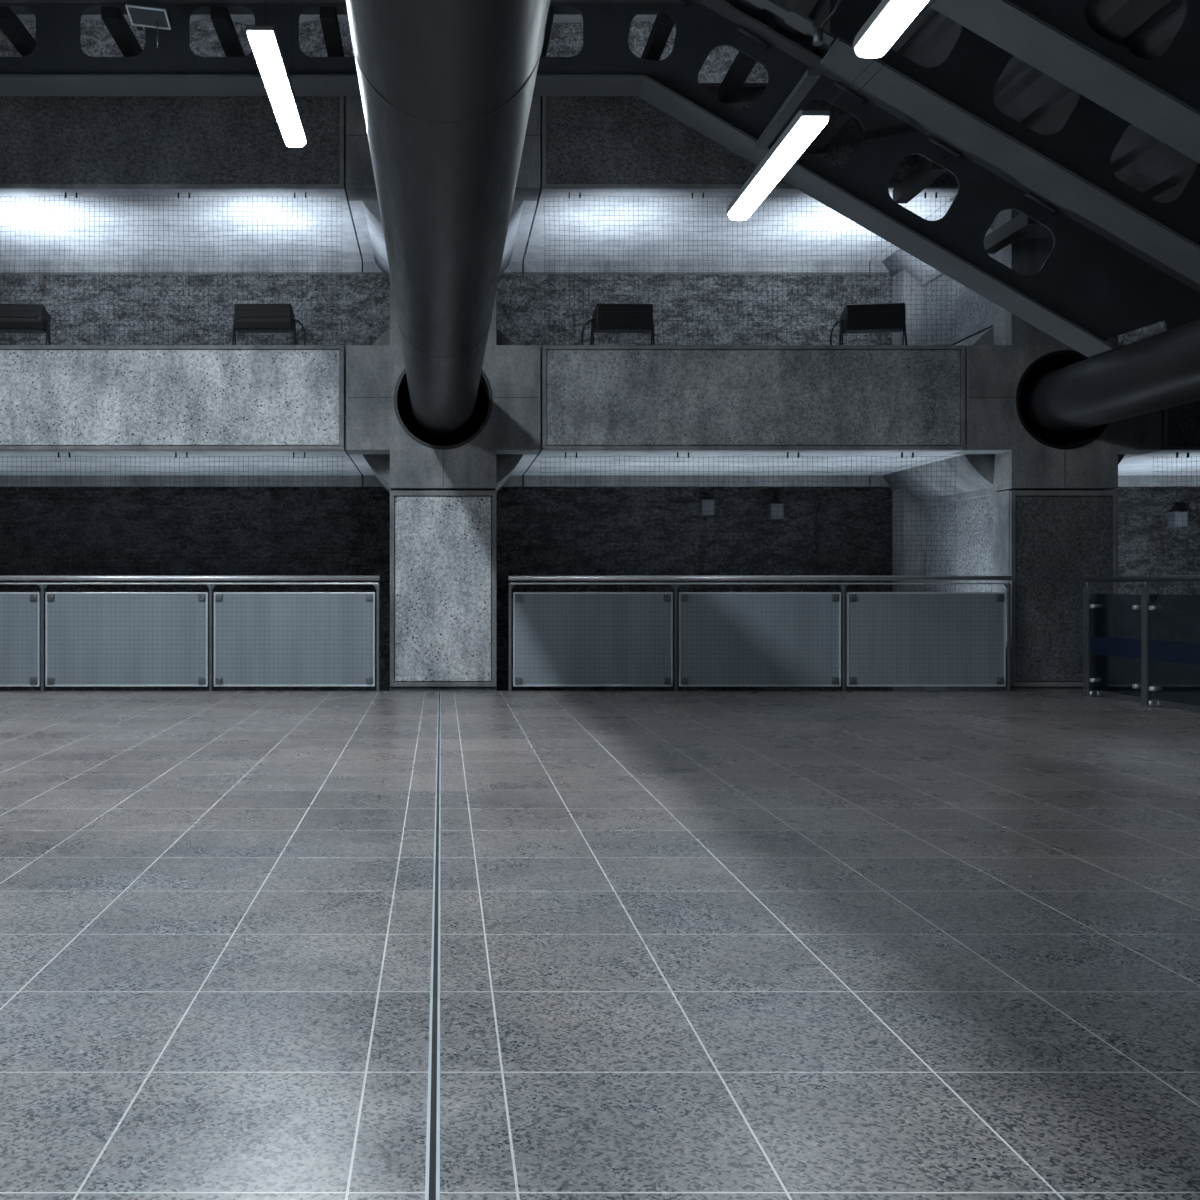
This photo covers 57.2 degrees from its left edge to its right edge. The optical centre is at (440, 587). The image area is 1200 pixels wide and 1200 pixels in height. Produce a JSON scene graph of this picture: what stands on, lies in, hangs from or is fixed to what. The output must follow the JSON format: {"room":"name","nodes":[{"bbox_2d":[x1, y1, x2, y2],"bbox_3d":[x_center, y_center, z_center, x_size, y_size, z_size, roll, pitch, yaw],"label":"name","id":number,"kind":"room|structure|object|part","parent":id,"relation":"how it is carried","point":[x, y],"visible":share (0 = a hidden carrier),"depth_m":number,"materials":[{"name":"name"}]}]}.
{"room":"subway station","nodes":[
{"label":"subway station","id":0,"kind":"room"},
{"bbox_2d":[17,1,757,23],"bbox_3d":[1.500,-7.105,12.300,19.000,0.150,2.800,0,0,0],"label":"ceiling","id":1,"kind":"structure","parent":0,"point":[250,19],"depth_m":13.37,"materials":[{"name":"concrete"}]},
{"bbox_2d":[0,692,1199,1199],"bbox_3d":[1.000,1.170,2.830,20.000,0.300,15.660,0,0,0],"label":"floor","id":2,"kind":"structure","parent":0,"point":[694,945],"depth_m":3.14,"materials":[{"name":"tile"}]},
{"bbox_2d":[0,576,379,690],"bbox_3d":[-3.116,0.549,10.723,5.014,1.341,0.074,0,0,0],"label":"balustrade","id":3,"kind":"object","parent":2,"relation":"attached to","point":[89,639],"visible":0.99,"depth_m":10.72,"materials":[{"name":"frosted glass"},{"name":"steel"},{"name":"brushed stainless steel"}]},
{"bbox_3d":[-4.776,0.508,10.726,1.580,0.909,0.016,0,0,0],"label":"panel","id":4,"kind":"part","parent":3,"relation":"part of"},
{"bbox_3d":[-3.943,0.591,10.730,0.028,1.258,0.060,0,0,0],"label":"post","id":5,"kind":"part","parent":3,"relation":"part of","materials":[{"name":"metal"}]},
{"bbox_3d":[-3.111,0.508,10.726,1.580,0.909,0.016,0,0,0],"label":"panel","id":6,"kind":"part","parent":3,"relation":"part of","materials":[{"name":"grey metal"}]},
{"bbox_3d":[-3.116,-0.044,10.730,4.984,0.016,0.016,0,0,0],"label":"rail","id":7,"kind":"part","parent":3,"relation":"part of","materials":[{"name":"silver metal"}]},
{"bbox_3d":[-3.116,-0.098,10.710,5.014,0.047,0.048,0,0,0],"label":"handrail","id":8,"kind":"part","parent":3,"relation":"part of","materials":[{"name":"silver metal"}]},
{"bbox_3d":[-2.279,0.591,10.730,0.028,1.258,0.060,0,0,0],"label":"post","id":9,"kind":"part","parent":3,"relation":"part of","materials":[{"name":"metal"}]},
{"bbox_3d":[-1.452,0.508,10.726,1.571,0.909,0.016,0,0,0],"label":"panel","id":10,"kind":"part","parent":3,"relation":"part of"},
{"bbox_3d":[-0.624,0.591,10.730,0.028,1.258,0.060,0,0,0],"label":"post","id":11,"kind":"part","parent":3,"relation":"part of","materials":[{"name":"metal"}]},
{"bbox_2d":[425,692,440,1199],"bbox_3d":[-0.015,1.018,2.820,0.025,0.003,15.640,0,0,0],"label":"trim","id":12,"kind":"structure","parent":2,"relation":"on","point":[433,908],"depth_m":2.50,"materials":[{"name":"silver metal"}]},
{"bbox_2d":[0,691,1050,691],"bbox_3d":[-1.500,1.167,10.675,15.000,0.306,0.030,0,0,0],"label":"trim","id":13,"kind":"structure","parent":2,"relation":"attached to","point":[0,691],"depth_m":10.66,"materials":[{"name":"metal"}]},
{"bbox_2d":[508,576,1011,690],"bbox_3d":[3.151,0.549,10.723,4.964,1.341,0.074,0,0,0],"label":"balustrade","id":14,"kind":"object","parent":2,"relation":"attached to","point":[561,639],"visible":1,"depth_m":10.72,"materials":[{"name":"silver metal"}]},
{"bbox_3d":[0.684,0.591,10.730,0.028,1.258,0.060,0,0,0],"label":"post","id":15,"kind":"part","parent":14,"relation":"part of","materials":[{"name":"metal"}]},
{"bbox_3d":[1.504,0.508,10.726,1.556,0.909,0.016,0,0,0],"label":"panel","id":16,"kind":"part","parent":14,"relation":"part of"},
{"bbox_3d":[2.323,0.591,10.730,0.028,1.258,0.060,0,0,0],"label":"post","id":17,"kind":"part","parent":14,"relation":"part of","materials":[{"name":"metal"}]},
{"bbox_3d":[3.151,-0.044,10.730,4.934,0.016,0.016,0,0,0],"label":"rail","id":18,"kind":"part","parent":14,"relation":"part of","materials":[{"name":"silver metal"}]},
{"bbox_3d":[3.156,0.508,10.726,1.580,0.909,0.016,0,0,0],"label":"panel","id":19,"kind":"part","parent":14,"relation":"part of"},
{"bbox_3d":[3.151,-0.098,10.710,4.964,0.047,0.048,0,0,0],"label":"handrail","id":20,"kind":"part","parent":14,"relation":"part of","materials":[{"name":"silver metal"}]},
{"bbox_3d":[3.988,0.591,10.730,0.028,1.258,0.060,0,0,0],"label":"post","id":21,"kind":"part","parent":14,"relation":"part of","materials":[{"name":"metal"}]},
{"bbox_3d":[4.803,0.508,10.726,1.546,0.909,0.016,0,0,0],"label":"panel","id":22,"kind":"part","parent":14,"relation":"part of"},
{"bbox_3d":[5.618,0.591,10.730,0.028,1.258,0.060,0,0,0],"label":"post","id":23,"kind":"part","parent":14,"relation":"part of","materials":[{"name":"metal"}]},
{"bbox_2d":[1081,575,1199,706],"bbox_3d":[6.133,0.458,8.135,0.135,1.124,4.290,0,0,0],"label":"glass balustrade","id":24,"kind":"object","parent":2,"relation":"on","point":[1145,645],"visible":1,"depth_m":9.37,"materials":[{"name":"glass"}]},
{"bbox_3d":[6.135,0.505,10.200,0.130,1.030,0.160,0,0,0],"label":"post","id":25,"kind":"part","parent":24,"relation":"part of","materials":[{"name":"metal"}]},
{"bbox_3d":[6.100,0.502,9.795,0.012,0.895,0.750,0,0,0],"label":"glass panel","id":26,"kind":"part","parent":24,"relation":"part of","materials":[{"name":"clear glass"}]},
{"bbox_3d":[6.100,-0.080,8.165,0.050,0.049,4.150,0,0,0],"label":"handrail","id":27,"kind":"part","parent":24,"relation":"part of","materials":[{"name":"metal"}]},
{"bbox_3d":[6.135,0.505,9.350,0.130,1.030,0.160,0,0,0],"label":"post","id":28,"kind":"part","parent":24,"relation":"part of","materials":[{"name":"metal"}]},
{"bbox_3d":[6.100,0.502,8.550,0.012,0.895,1.540,0,0,0],"label":"glass panel","id":29,"kind":"part","parent":24,"relation":"part of","materials":[{"name":"clear glass"}]},
{"bbox_2d":[0,20,1199,690],"bbox_3d":[1.500,-2.255,13.479,19.000,9.550,0.256,0,0,0],"label":"wall","id":30,"kind":"structure","parent":0,"point":[363,543],"depth_m":13.45,"materials":[{"name":"concrete"}]},
{"bbox_2d":[699,499,714,515],"bbox_3d":[3.279,-0.995,13.366,0.156,0.190,0.188,0,0,0],"label":"wall box","id":31,"kind":"object","parent":30,"relation":"attached to","point":[707,506],"visible":1,"depth_m":13.27,"materials":[{"name":"grey plastic"}]},
{"bbox_3d":[3.279,-0.995,13.277,0.132,0.166,0.010,0,0,0],"label":"lid","id":32,"kind":"part","parent":31,"relation":"part of","materials":[{"name":"grey plastic"}]},
{"bbox_2d":[768,503,783,519],"bbox_3d":[4.126,-0.946,13.366,0.156,0.190,0.188,0,0,0],"label":"wall box","id":33,"kind":"object","parent":30,"relation":"attached to","point":[775,509],"visible":0.66,"depth_m":13.27,"materials":[{"name":"grey plastic"}]},
{"bbox_3d":[4.126,-0.946,13.277,0.132,0.166,0.010,0,0,0],"label":"lid","id":34,"kind":"part","parent":33,"relation":"part of","materials":[{"name":"grey plastic"}]},
{"bbox_2d":[1167,511,1187,526],"bbox_3d":[9.088,-0.847,13.366,0.156,0.190,0.188,0,0,0],"label":"wall box","id":35,"kind":"object","parent":30,"relation":"attached to","point":[1173,515],"visible":0.63,"depth_m":13.28,"materials":[{"name":"grey plastic"}]},
{"bbox_3d":[9.088,-0.847,13.277,0.132,0.166,0.010,0,0,0],"label":"lid","id":36,"kind":"part","parent":35,"relation":"part of","materials":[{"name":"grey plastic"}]},
{"bbox_2d":[723,0,1195,202],"bbox_3d":[0.590,-3.533,2.525,18.180,4.354,15.050,0,0,0],"label":"ceiling","id":37,"kind":"structure","parent":0,"point":[1145,29],"depth_m":8.92,"materials":[{"name":"metal"}]},
{"bbox_2d":[246,0,306,146],"bbox_3d":[-1.070,-4.368,7.185,0.164,2.260,1.590,0,0,0],"label":"lamp","id":38,"kind":"object","parent":37,"relation":"hanging from","point":[264,41],"visible":1,"depth_m":6.97,"materials":[{"name":"white plastic"}]},
{"bbox_3d":[-1.070,-4.419,7.760,0.004,2.158,0.004,0,0,0],"label":"hanging rod","id":39,"kind":"part","parent":38,"relation":"part of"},
{"bbox_2d":[727,0,937,220],"bbox_3d":[3.005,-3.560,6.825,1.994,1.964,1.590,0,0,0],"label":"lamp","id":40,"kind":"object","parent":37,"relation":"hanging from","point":[806,125],"visible":1,"depth_m":6.59,"materials":[{"name":"white plastic"}]},
{"bbox_2d":[728,118,828,220],"bbox_3d":[2.090,-2.603,6.825,0.152,0.050,1.550,0,0,0],"label":"diffuser","id":41,"kind":"object","parent":40,"relation":"attached to","point":[802,131],"depth_m":6.65,"materials":[{"name":"white plastic"}]},
{"bbox_3d":[3.065,-3.607,6.250,1.873,1.868,0.005,0,0,0],"label":"hanging rod","id":42,"kind":"part","parent":40,"relation":"part of","materials":[{"name":"grey metal"}]},
{"bbox_3d":[3.065,-3.607,7.400,1.873,1.868,0.005,0,0,0],"label":"hanging rod","id":43,"kind":"part","parent":40,"relation":"part of","materials":[{"name":"grey metal"}]},
{"bbox_2d":[853,0,928,57],"bbox_3d":[3.005,-3.560,4.495,1.994,1.964,1.590,0,0,0],"label":"lamp","id":44,"kind":"object","parent":37,"relation":"hanging from","point":[890,18],"visible":1,"depth_m":5.01,"materials":[{"name":"white plastic"}]},
{"bbox_3d":[1.000,4.070,12.295,20.000,0.100,3.210,0,0,0],"label":"floor","id":45,"kind":"structure","parent":0,"visible":0},
{"bbox_2d":[346,96,540,690],"bbox_3d":[0.022,-1.500,12.059,1.944,11.040,2.542,0,0,0],"label":"concrete pillar","id":46,"kind":"structure","parent":45,"relation":"on","point":[443,491],"depth_m":10.81,"materials":[{"name":"grey concrete"}]},
{"bbox_2d":[0,96,361,274],"bbox_3d":[-4.275,-4.449,12.070,6.614,1.177,2.540,0,0,0],"label":"concrete beam","id":47,"kind":"structure","parent":46,"relation":"attached to","point":[103,147],"depth_m":10.81,"materials":[{"name":"grey concrete"}]},
{"bbox_3d":[-4.275,-4.516,10.829,6.518,0.949,0.042,0,0,0],"label":"panel","id":48,"kind":"part","parent":47,"relation":"part of","materials":[{"name":"concrete"}]},
{"bbox_2d":[0,192,341,344],"bbox_3d":[-4.301,-3.216,10.931,6.614,1.545,0.050,0,0,0],"label":"net","id":49,"kind":"object","parent":47,"relation":"hanging from","point":[65,195],"visible":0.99,"depth_m":10.93,"materials":[{"name":"grey metal"}]},
{"bbox_2d":[0,345,361,486],"bbox_3d":[-4.275,-1.835,12.070,6.614,1.177,2.540,0,0,0],"label":"concrete beam","id":50,"kind":"structure","parent":46,"relation":"attached to","point":[101,404],"depth_m":10.81,"materials":[{"name":"grey concrete"}]},
{"bbox_2d":[0,303,50,343],"bbox_3d":[-4.428,-2.668,11.188,0.753,0.483,0.313,0,0,-3],"label":"floodlight","id":51,"kind":"object","parent":50,"relation":"on","point":[40,318],"visible":0.87,"depth_m":11.06,"materials":[{"name":"black metal"}]},
{"bbox_3d":[-4.275,-1.901,10.829,6.518,0.949,0.042,0,0,0],"label":"panel","id":52,"kind":"part","parent":50,"relation":"part of","materials":[{"name":"concrete"}]},
{"bbox_2d":[0,452,345,678],"bbox_3d":[-4.287,-0.222,10.978,6.640,2.301,0.053,0,0,0],"label":"net","id":53,"kind":"object","parent":50,"relation":"hanging from","point":[59,455],"visible":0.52,"depth_m":10.98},
{"bbox_2d":[232,303,305,344],"bbox_3d":[-1.766,-2.668,11.190,0.753,0.483,0.313,0,0,1],"label":"floodlight","id":54,"kind":"object","parent":50,"relation":"on","point":[260,321],"visible":0.8,"depth_m":11.05,"materials":[{"name":"black metal"}]},
{"bbox_3d":[0.022,0.010,10.828,0.956,1.840,0.044,0,0,0],"label":"shaft panel","id":55,"kind":"part","parent":46,"relation":"part of","materials":[{"name":"concrete"}]},
{"bbox_2d":[346,0,549,436],"bbox_3d":[0.022,-1.876,3.560,0.650,0.650,15.120,0,0,0],"label":"tube","id":56,"kind":"object","parent":46,"relation":"attached to","point":[447,86],"visible":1,"depth_m":4.03,"materials":[{"name":"black metal"}]},
{"bbox_2d":[0,0,1199,357],"bbox_3d":[-0.050,-3.815,11.158,14.700,3.345,2.885,0,0,0],"label":"girder","id":57,"kind":"object","parent":46,"relation":"attached to","point":[1093,287],"visible":0.77,"depth_m":9.89,"materials":[{"name":"grey metal"}]},
{"bbox_2d":[125,0,171,47],"bbox_3d":[-2.550,-5.010,9.544,0.358,0.540,0.426,0,0,0],"label":"box fixture","id":58,"kind":"object","parent":57,"relation":"attached to","point":[141,13],"visible":1,"depth_m":9.42,"materials":[{"name":"metal"}]},
{"bbox_2d":[755,69,820,149],"bbox_3d":[2.860,-3.951,9.000,0.100,0.050,1.400,0,0,0],"label":"bar","id":59,"kind":"object","parent":57,"relation":"attached to","point":[811,76],"visible":1,"depth_m":8.87,"materials":[{"name":"grey metal"}]},
{"bbox_2d":[1019,319,1199,436],"bbox_3d":[6.252,-1.876,3.560,0.650,0.650,15.120,0,0,0],"label":"tube","id":60,"kind":"object","parent":57,"relation":"attached to","point":[1160,371],"visible":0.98,"depth_m":9.59,"materials":[{"name":"black metal"}]},
{"bbox_2d":[821,0,1199,283],"bbox_3d":[5.090,-3.604,8.030,4.420,2.922,0.370,0,0,0],"label":"girder","id":61,"kind":"object","parent":60,"relation":"attached to","point":[1071,166],"visible":0.69,"depth_m":8.02,"materials":[{"name":"grey metal"}]},
{"bbox_2d":[746,0,834,44],"bbox_3d":[2.380,-4.280,7.920,0.970,0.574,0.160,0,0,0],"label":"cable tray","id":62,"kind":"object","parent":61,"relation":"attached to","point":[795,19],"visible":0.93,"depth_m":7.91,"materials":[{"name":"grey metal"}]},
{"bbox_2d":[813,0,841,45],"bbox_3d":[2.781,-4.089,7.749,0.236,0.338,0.069,0,0,38],"label":"power cable","id":63,"kind":"object","parent":62,"relation":"hanging from","point":[817,32],"visible":1,"depth_m":7.77,"materials":[{"name":"rubber"}]},
{"bbox_2d":[926,0,1199,162],"bbox_3d":[4.150,-3.754,6.880,6.300,3.222,0.370,0,0,0],"label":"girder","id":64,"kind":"object","parent":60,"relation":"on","point":[1160,96],"visible":1,"depth_m":6.87,"materials":[{"name":"grey metal"}]},
{"bbox_2d":[523,83,957,274],"bbox_3d":[3.122,-4.449,12.070,4.220,1.177,2.540,0,0,0],"label":"concrete beam","id":65,"kind":"structure","parent":46,"relation":"attached to","point":[600,148],"depth_m":11.12,"materials":[{"name":"grey concrete"}]},
{"bbox_2d":[544,192,956,344],"bbox_3d":[3.120,-3.216,10.928,4.167,1.544,0.042,0,0,0],"label":"net","id":66,"kind":"object","parent":65,"relation":"hanging from","point":[579,195],"visible":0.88,"depth_m":10.93,"materials":[{"name":"grey metal"}]},
{"bbox_3d":[3.122,-4.516,10.829,4.124,0.949,0.042,0,0,0],"label":"panel","id":67,"kind":"part","parent":65,"relation":"part of","materials":[{"name":"concrete"}]},
{"bbox_2d":[523,345,964,486],"bbox_3d":[3.122,-1.835,12.070,4.220,1.177,2.540,0,0,0],"label":"concrete beam","id":68,"kind":"structure","parent":46,"relation":"attached to","point":[650,403],"depth_m":10.81,"materials":[{"name":"grey concrete"}]},
{"bbox_2d":[581,303,654,344],"bbox_3d":[1.818,-2.668,11.189,0.753,0.483,0.313,0,0,-2],"label":"floodlight","id":69,"kind":"object","parent":68,"relation":"on","point":[643,311],"visible":0.82,"depth_m":11.05,"materials":[{"name":"black metal"}]},
{"bbox_2d":[540,452,957,651],"bbox_3d":[3.121,-0.223,10.979,4.228,2.301,0.046,0,0,0],"label":"net","id":70,"kind":"object","parent":68,"relation":"hanging from","point":[871,456],"visible":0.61,"depth_m":10.98,"materials":[{"name":"grey metal"}]},
{"bbox_3d":[3.122,-1.901,10.829,4.124,0.949,0.042,0,0,0],"label":"panel","id":71,"kind":"part","parent":68,"relation":"part of","materials":[{"name":"grey concrete"}]},
{"bbox_2d":[830,303,907,344],"bbox_3d":[4.402,-2.668,11.197,0.753,0.483,0.313,0,0,7],"label":"floodlight","id":72,"kind":"object","parent":68,"relation":"on","point":[890,322],"visible":0.79,"depth_m":11.06,"materials":[{"name":"black metal"}]},
{"bbox_2d":[868,197,1161,691],"bbox_3d":[6.222,-1.500,12.059,1.944,11.040,2.542,0,0,0],"label":"concrete pillar","id":73,"kind":"structure","parent":45,"relation":"on","point":[1039,511],"depth_m":10.81,"materials":[{"name":"grey concrete"}]},
{"bbox_3d":[6.222,0.010,10.828,0.956,1.840,0.044,0,0,0],"label":"shaft panel","id":74,"kind":"part","parent":73,"relation":"part of","materials":[{"name":"concrete"}]},
{"bbox_2d":[1118,401,1199,486],"bbox_3d":[8.897,-1.835,12.070,3.370,1.177,2.540,0,0,0],"label":"concrete beam","id":75,"kind":"structure","parent":73,"relation":"attached to","point":[1180,424],"depth_m":11.42,"materials":[{"name":"grey concrete"}]},
{"bbox_2d":[1152,452,1199,594],"bbox_3d":[8.706,-0.223,10.981,2.995,2.299,0.048,0,0,0],"label":"net","id":76,"kind":"object","parent":75,"relation":"hanging from","point":[1187,456],"visible":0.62,"depth_m":10.98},
{"bbox_3d":[8.897,-1.901,10.829,3.274,0.949,0.042,0,0,0],"label":"panel","id":77,"kind":"part","parent":75,"relation":"part of","materials":[{"name":"concrete"}]}
]}

